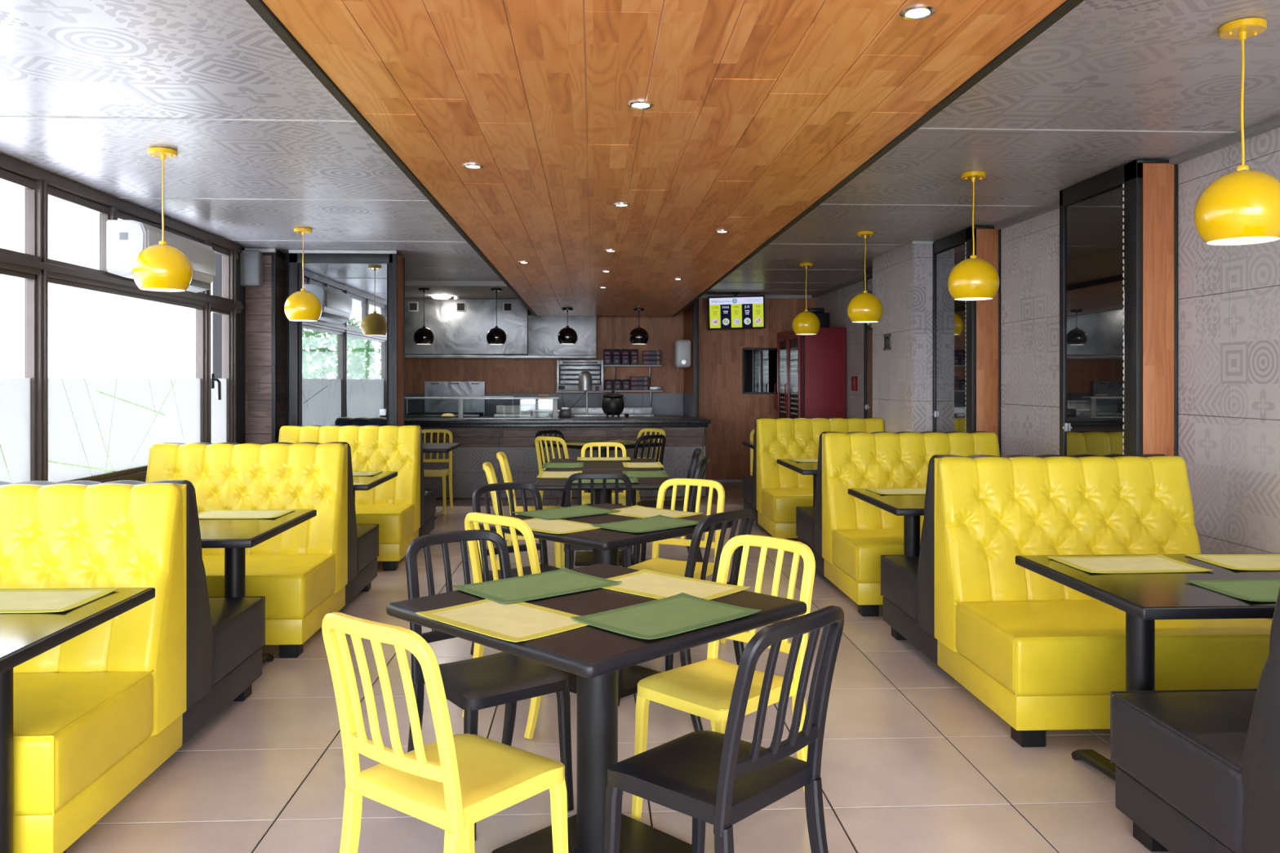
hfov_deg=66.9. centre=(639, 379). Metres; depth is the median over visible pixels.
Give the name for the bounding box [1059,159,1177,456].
column
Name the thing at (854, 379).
alarm box
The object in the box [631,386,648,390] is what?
packet
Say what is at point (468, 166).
recessed light
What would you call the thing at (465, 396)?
light
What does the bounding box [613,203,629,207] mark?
recessed light
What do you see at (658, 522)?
placemat
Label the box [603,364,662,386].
wall shelf
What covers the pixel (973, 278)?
pendant lamp
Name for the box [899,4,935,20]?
recessed light
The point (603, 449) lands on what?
dining table
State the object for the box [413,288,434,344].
pendant lamp
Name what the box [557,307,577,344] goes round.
pendant lamp
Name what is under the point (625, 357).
packet
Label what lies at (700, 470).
dining chair
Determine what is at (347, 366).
mirror
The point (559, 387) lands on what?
switch
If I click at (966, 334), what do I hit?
column
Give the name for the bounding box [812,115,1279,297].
trim
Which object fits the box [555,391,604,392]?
shelf
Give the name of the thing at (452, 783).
dining chair
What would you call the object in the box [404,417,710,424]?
countertop
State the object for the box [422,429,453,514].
dining chair
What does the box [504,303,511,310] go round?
vent
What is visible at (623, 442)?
placemat
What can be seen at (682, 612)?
placemat
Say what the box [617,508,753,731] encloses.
dining chair
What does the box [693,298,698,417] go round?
trim
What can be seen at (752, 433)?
bench
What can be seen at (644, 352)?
packet
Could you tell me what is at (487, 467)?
dining chair
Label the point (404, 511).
bench
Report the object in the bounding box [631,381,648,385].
packet
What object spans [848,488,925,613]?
table
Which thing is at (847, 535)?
bench
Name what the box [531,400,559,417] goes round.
printer
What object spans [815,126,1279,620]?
wall
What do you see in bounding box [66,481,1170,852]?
floor
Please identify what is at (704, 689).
dining chair
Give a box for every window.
[0,152,243,483]
[742,347,777,394]
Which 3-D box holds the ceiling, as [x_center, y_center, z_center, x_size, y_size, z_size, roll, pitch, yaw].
[-0.280,-1.190,5.593,6.320,0.180,16.600,0,0,-3]
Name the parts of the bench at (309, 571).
backrest, backrest, seat, seat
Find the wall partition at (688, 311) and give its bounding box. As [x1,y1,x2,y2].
[684,302,693,394]
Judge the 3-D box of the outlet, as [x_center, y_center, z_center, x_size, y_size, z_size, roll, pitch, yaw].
[-3.174,-0.681,6.590,0.096,0.047,1.030,0,0,-3]
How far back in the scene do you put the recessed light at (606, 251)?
6.48 m
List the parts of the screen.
plate, plate, plate, plate, plate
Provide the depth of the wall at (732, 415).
13.28 m
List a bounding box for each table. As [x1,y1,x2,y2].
[0,587,155,852]
[197,509,316,664]
[352,471,397,501]
[386,563,806,852]
[422,443,460,519]
[473,503,733,697]
[533,469,673,504]
[542,439,662,457]
[545,458,663,565]
[742,441,754,449]
[777,458,817,506]
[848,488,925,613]
[1015,553,1279,781]
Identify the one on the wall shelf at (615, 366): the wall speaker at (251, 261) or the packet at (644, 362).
the packet at (644, 362)
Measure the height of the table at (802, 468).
0.752 m
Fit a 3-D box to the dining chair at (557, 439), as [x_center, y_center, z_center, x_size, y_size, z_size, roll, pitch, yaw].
[-0.730,0.973,9.383,0.402,0.866,0.515,0,0,37]
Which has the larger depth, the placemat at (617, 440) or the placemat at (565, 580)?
the placemat at (617, 440)
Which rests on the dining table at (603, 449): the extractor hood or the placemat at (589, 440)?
the placemat at (589, 440)
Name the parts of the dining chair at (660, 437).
leg, frame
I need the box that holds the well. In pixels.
[493,405,531,417]
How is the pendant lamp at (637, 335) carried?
hanging from the ceiling
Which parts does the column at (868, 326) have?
glass door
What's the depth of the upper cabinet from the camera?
13.33 m
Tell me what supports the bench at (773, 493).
on the floor
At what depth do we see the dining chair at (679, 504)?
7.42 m
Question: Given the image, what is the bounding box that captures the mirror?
[288,249,404,426]
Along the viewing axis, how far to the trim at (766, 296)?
13.27 m
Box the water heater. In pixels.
[674,339,691,371]
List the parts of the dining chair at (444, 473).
rail, seat, frame, leg, leg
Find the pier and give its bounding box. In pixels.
[244,248,288,444]
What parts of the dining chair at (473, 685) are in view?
leg, rail, frame, leg, seat, leg, leg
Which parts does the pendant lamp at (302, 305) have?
cord, lamp shade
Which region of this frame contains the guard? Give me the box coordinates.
[404,395,559,418]
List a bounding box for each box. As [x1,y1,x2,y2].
[560,393,571,417]
[851,376,857,391]
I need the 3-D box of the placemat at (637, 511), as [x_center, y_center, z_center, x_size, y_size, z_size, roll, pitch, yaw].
[0.046,0.645,4.703,0.430,0.006,0.295,0,0,41]
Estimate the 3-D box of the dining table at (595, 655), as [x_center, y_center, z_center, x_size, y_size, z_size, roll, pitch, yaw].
[-0.125,1.025,2.827,0.880,0.751,0.880,0,0,44]
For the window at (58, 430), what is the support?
in the wall
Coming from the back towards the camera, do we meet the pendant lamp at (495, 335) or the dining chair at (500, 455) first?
the pendant lamp at (495, 335)
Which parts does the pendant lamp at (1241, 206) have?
lamp shade, cord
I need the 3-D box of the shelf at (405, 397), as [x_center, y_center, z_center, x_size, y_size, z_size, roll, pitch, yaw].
[-2.068,0.223,11.624,2.190,0.020,0.220,0,0,-3]
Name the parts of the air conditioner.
panel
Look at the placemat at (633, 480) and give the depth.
6.12 m
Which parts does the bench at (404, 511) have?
backrest, backrest, seat, seat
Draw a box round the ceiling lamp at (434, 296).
[431,294,460,300]
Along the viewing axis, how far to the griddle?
13.51 m
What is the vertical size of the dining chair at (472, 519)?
0.866 m
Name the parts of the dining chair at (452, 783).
leg, frame, rail, leg, seat, leg, leg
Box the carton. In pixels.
[537,395,547,397]
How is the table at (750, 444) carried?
on the floor
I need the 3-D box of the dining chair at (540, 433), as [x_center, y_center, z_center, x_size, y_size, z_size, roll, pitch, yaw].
[-0.812,0.973,10.182,0.515,0.866,0.402,0,0,42]
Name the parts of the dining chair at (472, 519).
leg, frame, leg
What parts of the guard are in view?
post, rail, post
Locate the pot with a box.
[601,392,624,415]
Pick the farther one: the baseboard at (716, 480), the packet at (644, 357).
the packet at (644, 357)
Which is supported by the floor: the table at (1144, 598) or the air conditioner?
the table at (1144, 598)
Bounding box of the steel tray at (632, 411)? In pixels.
[568,407,653,417]
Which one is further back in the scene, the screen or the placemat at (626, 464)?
the screen
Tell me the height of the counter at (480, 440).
0.932 m
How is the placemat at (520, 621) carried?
on the dining table at (595, 655)
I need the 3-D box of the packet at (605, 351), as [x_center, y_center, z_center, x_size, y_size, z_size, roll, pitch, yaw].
[-0.457,-0.318,13.593,0.111,0.225,0.072,0,0,-3]
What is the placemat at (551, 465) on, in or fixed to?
on the dining table at (582, 558)
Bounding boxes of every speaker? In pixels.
[240,250,262,286]
[806,307,829,327]
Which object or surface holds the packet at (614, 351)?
on the wall shelf at (615, 366)
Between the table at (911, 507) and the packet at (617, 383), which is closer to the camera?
the table at (911, 507)
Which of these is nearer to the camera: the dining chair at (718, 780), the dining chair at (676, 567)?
the dining chair at (718, 780)
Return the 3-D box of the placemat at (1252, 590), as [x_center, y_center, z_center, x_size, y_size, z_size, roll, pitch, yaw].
[1.978,0.644,2.979,0.435,0.007,0.300,0,0,-5]
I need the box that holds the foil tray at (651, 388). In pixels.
[648,386,662,390]
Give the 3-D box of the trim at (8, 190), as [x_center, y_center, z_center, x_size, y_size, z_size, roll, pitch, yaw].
[-3.977,-1.410,3.162,1.100,0.100,12.300,0,0,-3]
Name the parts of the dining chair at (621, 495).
frame, seat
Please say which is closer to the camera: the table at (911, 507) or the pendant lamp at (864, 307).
the table at (911, 507)
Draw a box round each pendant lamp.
[132,146,192,291]
[284,226,322,321]
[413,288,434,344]
[486,288,506,344]
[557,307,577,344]
[629,308,648,344]
[792,262,820,334]
[847,231,883,322]
[947,170,999,300]
[1194,17,1279,245]
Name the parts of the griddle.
rail, cooking plate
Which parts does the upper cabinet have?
rail, panel, rail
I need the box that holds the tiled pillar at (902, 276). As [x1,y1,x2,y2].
[872,240,934,432]
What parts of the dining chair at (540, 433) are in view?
frame, leg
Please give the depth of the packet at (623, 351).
13.59 m
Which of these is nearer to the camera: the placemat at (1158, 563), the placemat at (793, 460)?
the placemat at (1158, 563)
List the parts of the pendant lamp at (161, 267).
lamp shade, cord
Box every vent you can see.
[409,302,417,310]
[457,302,464,310]
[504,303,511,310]
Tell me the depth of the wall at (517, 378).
13.68 m
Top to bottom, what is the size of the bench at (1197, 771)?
1.047 m
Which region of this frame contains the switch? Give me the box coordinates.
[558,386,564,389]
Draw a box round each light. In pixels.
[462,163,483,168]
[465,395,513,397]
[518,261,529,263]
[604,249,617,252]
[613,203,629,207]
[627,100,653,109]
[715,230,728,233]
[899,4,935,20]
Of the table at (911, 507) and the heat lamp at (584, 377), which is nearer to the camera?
the table at (911, 507)
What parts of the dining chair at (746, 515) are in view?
leg, leg, leg, frame, rail, leg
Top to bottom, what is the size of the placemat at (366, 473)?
0.006 m
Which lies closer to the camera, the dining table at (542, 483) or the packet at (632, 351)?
the dining table at (542, 483)
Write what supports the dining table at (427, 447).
on the floor
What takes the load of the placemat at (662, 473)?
on the dining table at (542, 483)
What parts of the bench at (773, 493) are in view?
seat, seat, backrest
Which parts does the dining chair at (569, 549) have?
leg, leg, seat, leg, leg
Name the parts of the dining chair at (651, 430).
leg, rail, frame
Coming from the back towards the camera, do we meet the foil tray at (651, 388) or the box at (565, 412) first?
the foil tray at (651, 388)
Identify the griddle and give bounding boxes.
[405,381,484,417]
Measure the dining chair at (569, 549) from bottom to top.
0.866 m
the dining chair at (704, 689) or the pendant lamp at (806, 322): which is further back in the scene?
the pendant lamp at (806, 322)
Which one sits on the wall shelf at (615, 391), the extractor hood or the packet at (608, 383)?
the packet at (608, 383)
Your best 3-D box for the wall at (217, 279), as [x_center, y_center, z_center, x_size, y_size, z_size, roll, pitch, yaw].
[-3.707,0.120,11.034,0.200,2.760,5.400,0,0,-3]
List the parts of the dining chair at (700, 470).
leg, leg, leg, frame, leg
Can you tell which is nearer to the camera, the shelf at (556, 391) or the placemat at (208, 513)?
the placemat at (208, 513)
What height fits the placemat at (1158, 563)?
0.006 m
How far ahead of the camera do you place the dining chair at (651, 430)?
10.66 m
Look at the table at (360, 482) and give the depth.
6.33 m
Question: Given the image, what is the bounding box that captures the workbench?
[404,414,681,417]
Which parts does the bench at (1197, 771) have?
seat, backrest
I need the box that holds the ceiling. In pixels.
[0,0,1279,298]
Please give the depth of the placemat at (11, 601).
2.84 m
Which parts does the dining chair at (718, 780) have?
leg, leg, seat, leg, rail, frame, leg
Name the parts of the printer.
lid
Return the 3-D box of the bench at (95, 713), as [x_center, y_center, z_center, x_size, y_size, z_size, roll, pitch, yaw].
[-2.198,0.884,3.478,1.116,1.031,1.720,0,0,-3]
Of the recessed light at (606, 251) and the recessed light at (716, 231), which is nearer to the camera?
the recessed light at (716, 231)
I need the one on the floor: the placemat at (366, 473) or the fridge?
the fridge
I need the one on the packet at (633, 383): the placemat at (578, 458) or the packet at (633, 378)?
the packet at (633, 378)
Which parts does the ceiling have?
panel, panel, panel, panel, panel, kitchen panel, panel, panel, panel, panel, panel, panel, panel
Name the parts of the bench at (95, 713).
seat, backrest, backrest, seat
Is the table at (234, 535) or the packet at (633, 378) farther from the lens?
the packet at (633, 378)
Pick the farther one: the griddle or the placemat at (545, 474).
the griddle
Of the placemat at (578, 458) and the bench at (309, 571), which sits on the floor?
the bench at (309, 571)
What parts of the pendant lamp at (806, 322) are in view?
cord, lamp shade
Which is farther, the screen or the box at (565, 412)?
the screen
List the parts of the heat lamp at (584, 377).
lamp shade, post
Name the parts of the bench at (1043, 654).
seat, backrest, backrest, seat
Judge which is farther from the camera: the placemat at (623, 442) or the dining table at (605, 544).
the placemat at (623, 442)
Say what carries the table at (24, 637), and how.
on the floor
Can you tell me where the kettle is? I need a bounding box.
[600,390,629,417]
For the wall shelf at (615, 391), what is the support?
attached to the wall at (517, 378)
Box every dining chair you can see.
[321,612,568,852]
[405,529,573,840]
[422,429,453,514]
[462,512,541,739]
[470,482,559,655]
[482,462,562,569]
[496,451,564,568]
[534,435,571,500]
[535,430,590,507]
[564,472,632,568]
[580,442,626,551]
[604,605,844,852]
[611,428,665,504]
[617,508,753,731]
[626,478,726,643]
[631,434,666,506]
[631,534,815,820]
[632,456,709,565]
[636,448,702,562]
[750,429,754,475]
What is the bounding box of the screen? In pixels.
[707,292,764,329]
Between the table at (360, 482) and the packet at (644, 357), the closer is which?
the table at (360, 482)
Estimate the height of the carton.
0.030 m
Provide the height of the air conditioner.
0.355 m
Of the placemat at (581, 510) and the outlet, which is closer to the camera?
the placemat at (581, 510)
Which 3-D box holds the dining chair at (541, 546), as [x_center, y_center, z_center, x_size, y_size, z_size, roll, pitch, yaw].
[-0.575,0.973,4.865,0.402,0.866,0.515,0,0,-35]
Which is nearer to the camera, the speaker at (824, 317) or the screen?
the speaker at (824, 317)
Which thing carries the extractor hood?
attached to the wall at (517, 378)
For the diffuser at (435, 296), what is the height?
0.045 m
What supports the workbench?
on the floor
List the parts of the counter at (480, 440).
worktop rail, panel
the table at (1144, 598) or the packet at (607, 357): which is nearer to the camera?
the table at (1144, 598)
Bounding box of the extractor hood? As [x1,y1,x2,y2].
[404,298,596,359]
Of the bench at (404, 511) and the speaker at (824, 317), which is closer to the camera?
the bench at (404, 511)
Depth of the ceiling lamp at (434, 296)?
12.58 m
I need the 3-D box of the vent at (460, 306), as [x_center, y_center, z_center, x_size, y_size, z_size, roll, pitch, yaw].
[-2.419,-0.985,13.082,0.096,0.096,0.012,0,0,-3]
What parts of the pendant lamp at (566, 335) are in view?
lamp shade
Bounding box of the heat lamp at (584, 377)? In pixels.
[569,370,600,417]
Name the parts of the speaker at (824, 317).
lid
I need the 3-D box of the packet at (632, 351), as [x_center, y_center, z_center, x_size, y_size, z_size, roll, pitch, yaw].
[-0.082,-0.318,13.611,0.111,0.225,0.072,0,0,-3]
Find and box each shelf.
[404,397,559,399]
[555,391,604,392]
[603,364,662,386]
[603,390,662,407]
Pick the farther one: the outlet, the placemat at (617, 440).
the placemat at (617, 440)
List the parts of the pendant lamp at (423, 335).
lamp shade, cord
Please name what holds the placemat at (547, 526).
on the dining table at (605, 544)
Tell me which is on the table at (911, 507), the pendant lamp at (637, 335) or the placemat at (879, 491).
the placemat at (879, 491)
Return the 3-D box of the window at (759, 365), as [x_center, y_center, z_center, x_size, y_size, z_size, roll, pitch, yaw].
[1.811,-0.120,13.280,0.820,0.630,0.035,0,0,-3]
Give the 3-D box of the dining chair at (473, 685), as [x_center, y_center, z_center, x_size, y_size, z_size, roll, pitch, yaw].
[-0.518,0.973,3.245,0.402,0.866,0.515,0,0,-37]
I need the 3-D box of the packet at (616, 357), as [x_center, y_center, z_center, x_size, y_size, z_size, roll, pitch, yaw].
[-0.325,-0.279,13.459,0.107,0.148,0.072,0,0,-3]
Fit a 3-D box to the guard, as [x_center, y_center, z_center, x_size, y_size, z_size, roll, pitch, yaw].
[-2.068,0.332,11.614,2.190,0.272,0.240,0,0,-3]
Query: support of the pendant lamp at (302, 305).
hanging from the ceiling
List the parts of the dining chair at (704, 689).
leg, leg, seat, leg, rail, frame, leg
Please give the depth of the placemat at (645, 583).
3.02 m
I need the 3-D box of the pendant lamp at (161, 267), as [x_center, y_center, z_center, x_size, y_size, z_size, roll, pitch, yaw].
[-2.403,-0.805,4.880,0.275,0.706,0.275,0,0,-3]
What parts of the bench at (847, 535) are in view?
seat, seat, backrest, backrest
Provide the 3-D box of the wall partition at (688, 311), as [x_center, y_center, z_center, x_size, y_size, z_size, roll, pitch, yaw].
[0.676,0.170,13.148,0.050,2.660,1.600,0,0,-3]
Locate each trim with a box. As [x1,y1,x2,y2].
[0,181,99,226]
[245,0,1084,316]
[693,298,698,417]
[699,294,815,298]
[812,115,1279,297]
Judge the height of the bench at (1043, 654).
1.047 m
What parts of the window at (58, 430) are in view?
sash, sash, sash, sash, sash, sill, sash, sash, handle, sash, sash, sash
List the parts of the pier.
corner trim, panel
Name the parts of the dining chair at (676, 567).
seat, rail, frame, leg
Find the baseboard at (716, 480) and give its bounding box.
[706,479,742,482]
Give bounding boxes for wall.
[212,247,245,444]
[404,310,693,417]
[698,297,815,479]
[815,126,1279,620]
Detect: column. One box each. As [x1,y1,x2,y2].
[863,266,872,417]
[932,226,1000,456]
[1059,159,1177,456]
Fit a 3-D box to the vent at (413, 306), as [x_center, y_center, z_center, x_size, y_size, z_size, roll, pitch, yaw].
[-3.053,-0.985,13.052,0.096,0.096,0.012,0,0,-3]
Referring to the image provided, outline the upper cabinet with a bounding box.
[555,360,604,392]
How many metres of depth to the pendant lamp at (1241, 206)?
3.09 m
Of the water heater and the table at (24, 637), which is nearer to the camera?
the table at (24, 637)
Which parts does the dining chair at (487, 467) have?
frame, leg, seat, leg, leg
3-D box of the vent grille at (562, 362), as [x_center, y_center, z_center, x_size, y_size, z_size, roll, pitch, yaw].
[-0.824,-0.236,13.320,0.480,0.023,0.005,0,0,-3]
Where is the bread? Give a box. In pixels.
[441,413,454,417]
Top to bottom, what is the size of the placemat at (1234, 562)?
0.006 m
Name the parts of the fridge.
door handle, door rail, door handle, door, door rail, door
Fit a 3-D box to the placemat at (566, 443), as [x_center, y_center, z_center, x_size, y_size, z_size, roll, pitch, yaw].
[-0.616,0.645,9.747,0.430,0.006,0.295,0,0,43]
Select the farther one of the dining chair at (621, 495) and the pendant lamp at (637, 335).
the pendant lamp at (637, 335)
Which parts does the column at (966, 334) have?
glass door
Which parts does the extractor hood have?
vent frame, vent frame, hood panel, vent frame, hood panel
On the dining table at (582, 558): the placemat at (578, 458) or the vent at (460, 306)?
the placemat at (578, 458)
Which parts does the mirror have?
glass door, panel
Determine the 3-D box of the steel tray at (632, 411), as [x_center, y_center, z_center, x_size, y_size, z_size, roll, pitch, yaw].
[-0.395,0.435,12.938,1.140,0.120,0.285,0,0,-3]
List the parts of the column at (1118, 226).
glass door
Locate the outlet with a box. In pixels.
[189,279,210,289]
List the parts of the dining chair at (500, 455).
frame, leg, seat, leg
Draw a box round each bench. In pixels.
[0,480,265,852]
[145,441,378,657]
[278,425,435,570]
[742,417,884,539]
[795,431,999,616]
[880,453,1271,747]
[1110,586,1279,852]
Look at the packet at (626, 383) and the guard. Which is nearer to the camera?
the guard
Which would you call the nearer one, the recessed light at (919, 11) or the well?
the recessed light at (919, 11)
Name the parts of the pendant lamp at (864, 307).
lamp shade, cord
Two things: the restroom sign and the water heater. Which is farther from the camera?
the water heater
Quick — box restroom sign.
[883,333,891,350]
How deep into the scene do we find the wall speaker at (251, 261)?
8.44 m
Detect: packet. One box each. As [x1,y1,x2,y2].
[603,349,611,364]
[604,354,611,364]
[604,379,612,390]
[612,349,620,364]
[613,354,620,364]
[613,379,621,390]
[621,349,629,364]
[622,354,629,364]
[622,379,630,390]
[630,349,638,364]
[631,354,638,364]
[631,376,648,380]
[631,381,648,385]
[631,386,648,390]
[642,350,661,355]
[642,355,661,359]
[642,360,661,364]
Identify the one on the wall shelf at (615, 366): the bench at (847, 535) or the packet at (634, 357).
the packet at (634, 357)
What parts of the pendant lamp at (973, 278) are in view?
lamp shade, cord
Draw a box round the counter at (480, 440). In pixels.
[404,417,710,499]
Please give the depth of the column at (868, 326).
10.02 m
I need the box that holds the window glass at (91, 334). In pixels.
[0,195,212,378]
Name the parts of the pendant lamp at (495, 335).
cord, lamp shade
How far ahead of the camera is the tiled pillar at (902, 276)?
8.32 m
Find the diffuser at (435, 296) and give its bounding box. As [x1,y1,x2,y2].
[431,294,450,299]
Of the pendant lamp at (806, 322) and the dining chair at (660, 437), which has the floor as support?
the dining chair at (660, 437)
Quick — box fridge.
[774,327,845,418]
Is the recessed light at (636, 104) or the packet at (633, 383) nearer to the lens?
the recessed light at (636, 104)
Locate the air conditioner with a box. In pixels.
[106,219,215,293]
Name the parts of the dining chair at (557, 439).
leg, frame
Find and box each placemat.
[0,587,119,613]
[198,509,294,519]
[352,471,382,475]
[415,595,600,642]
[452,567,622,603]
[511,504,621,519]
[522,515,601,533]
[536,471,582,478]
[542,462,583,468]
[554,442,586,445]
[564,439,610,442]
[570,592,760,639]
[572,477,638,483]
[577,457,631,460]
[590,515,699,532]
[602,568,749,599]
[606,439,648,442]
[608,505,702,518]
[618,441,648,444]
[622,462,663,467]
[622,470,669,477]
[789,458,817,462]
[865,488,925,494]
[1047,554,1213,573]
[1183,553,1279,570]
[1184,578,1279,602]
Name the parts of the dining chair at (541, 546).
leg, frame, rail, seat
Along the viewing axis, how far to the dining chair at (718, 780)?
2.31 m
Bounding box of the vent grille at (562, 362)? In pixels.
[562,361,597,363]
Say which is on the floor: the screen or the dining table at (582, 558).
the dining table at (582, 558)
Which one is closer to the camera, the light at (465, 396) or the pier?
the pier
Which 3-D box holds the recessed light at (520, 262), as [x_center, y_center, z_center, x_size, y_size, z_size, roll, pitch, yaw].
[-0.854,-0.864,7.137,0.082,0.009,0.082,0,0,-3]
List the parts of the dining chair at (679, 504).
seat, frame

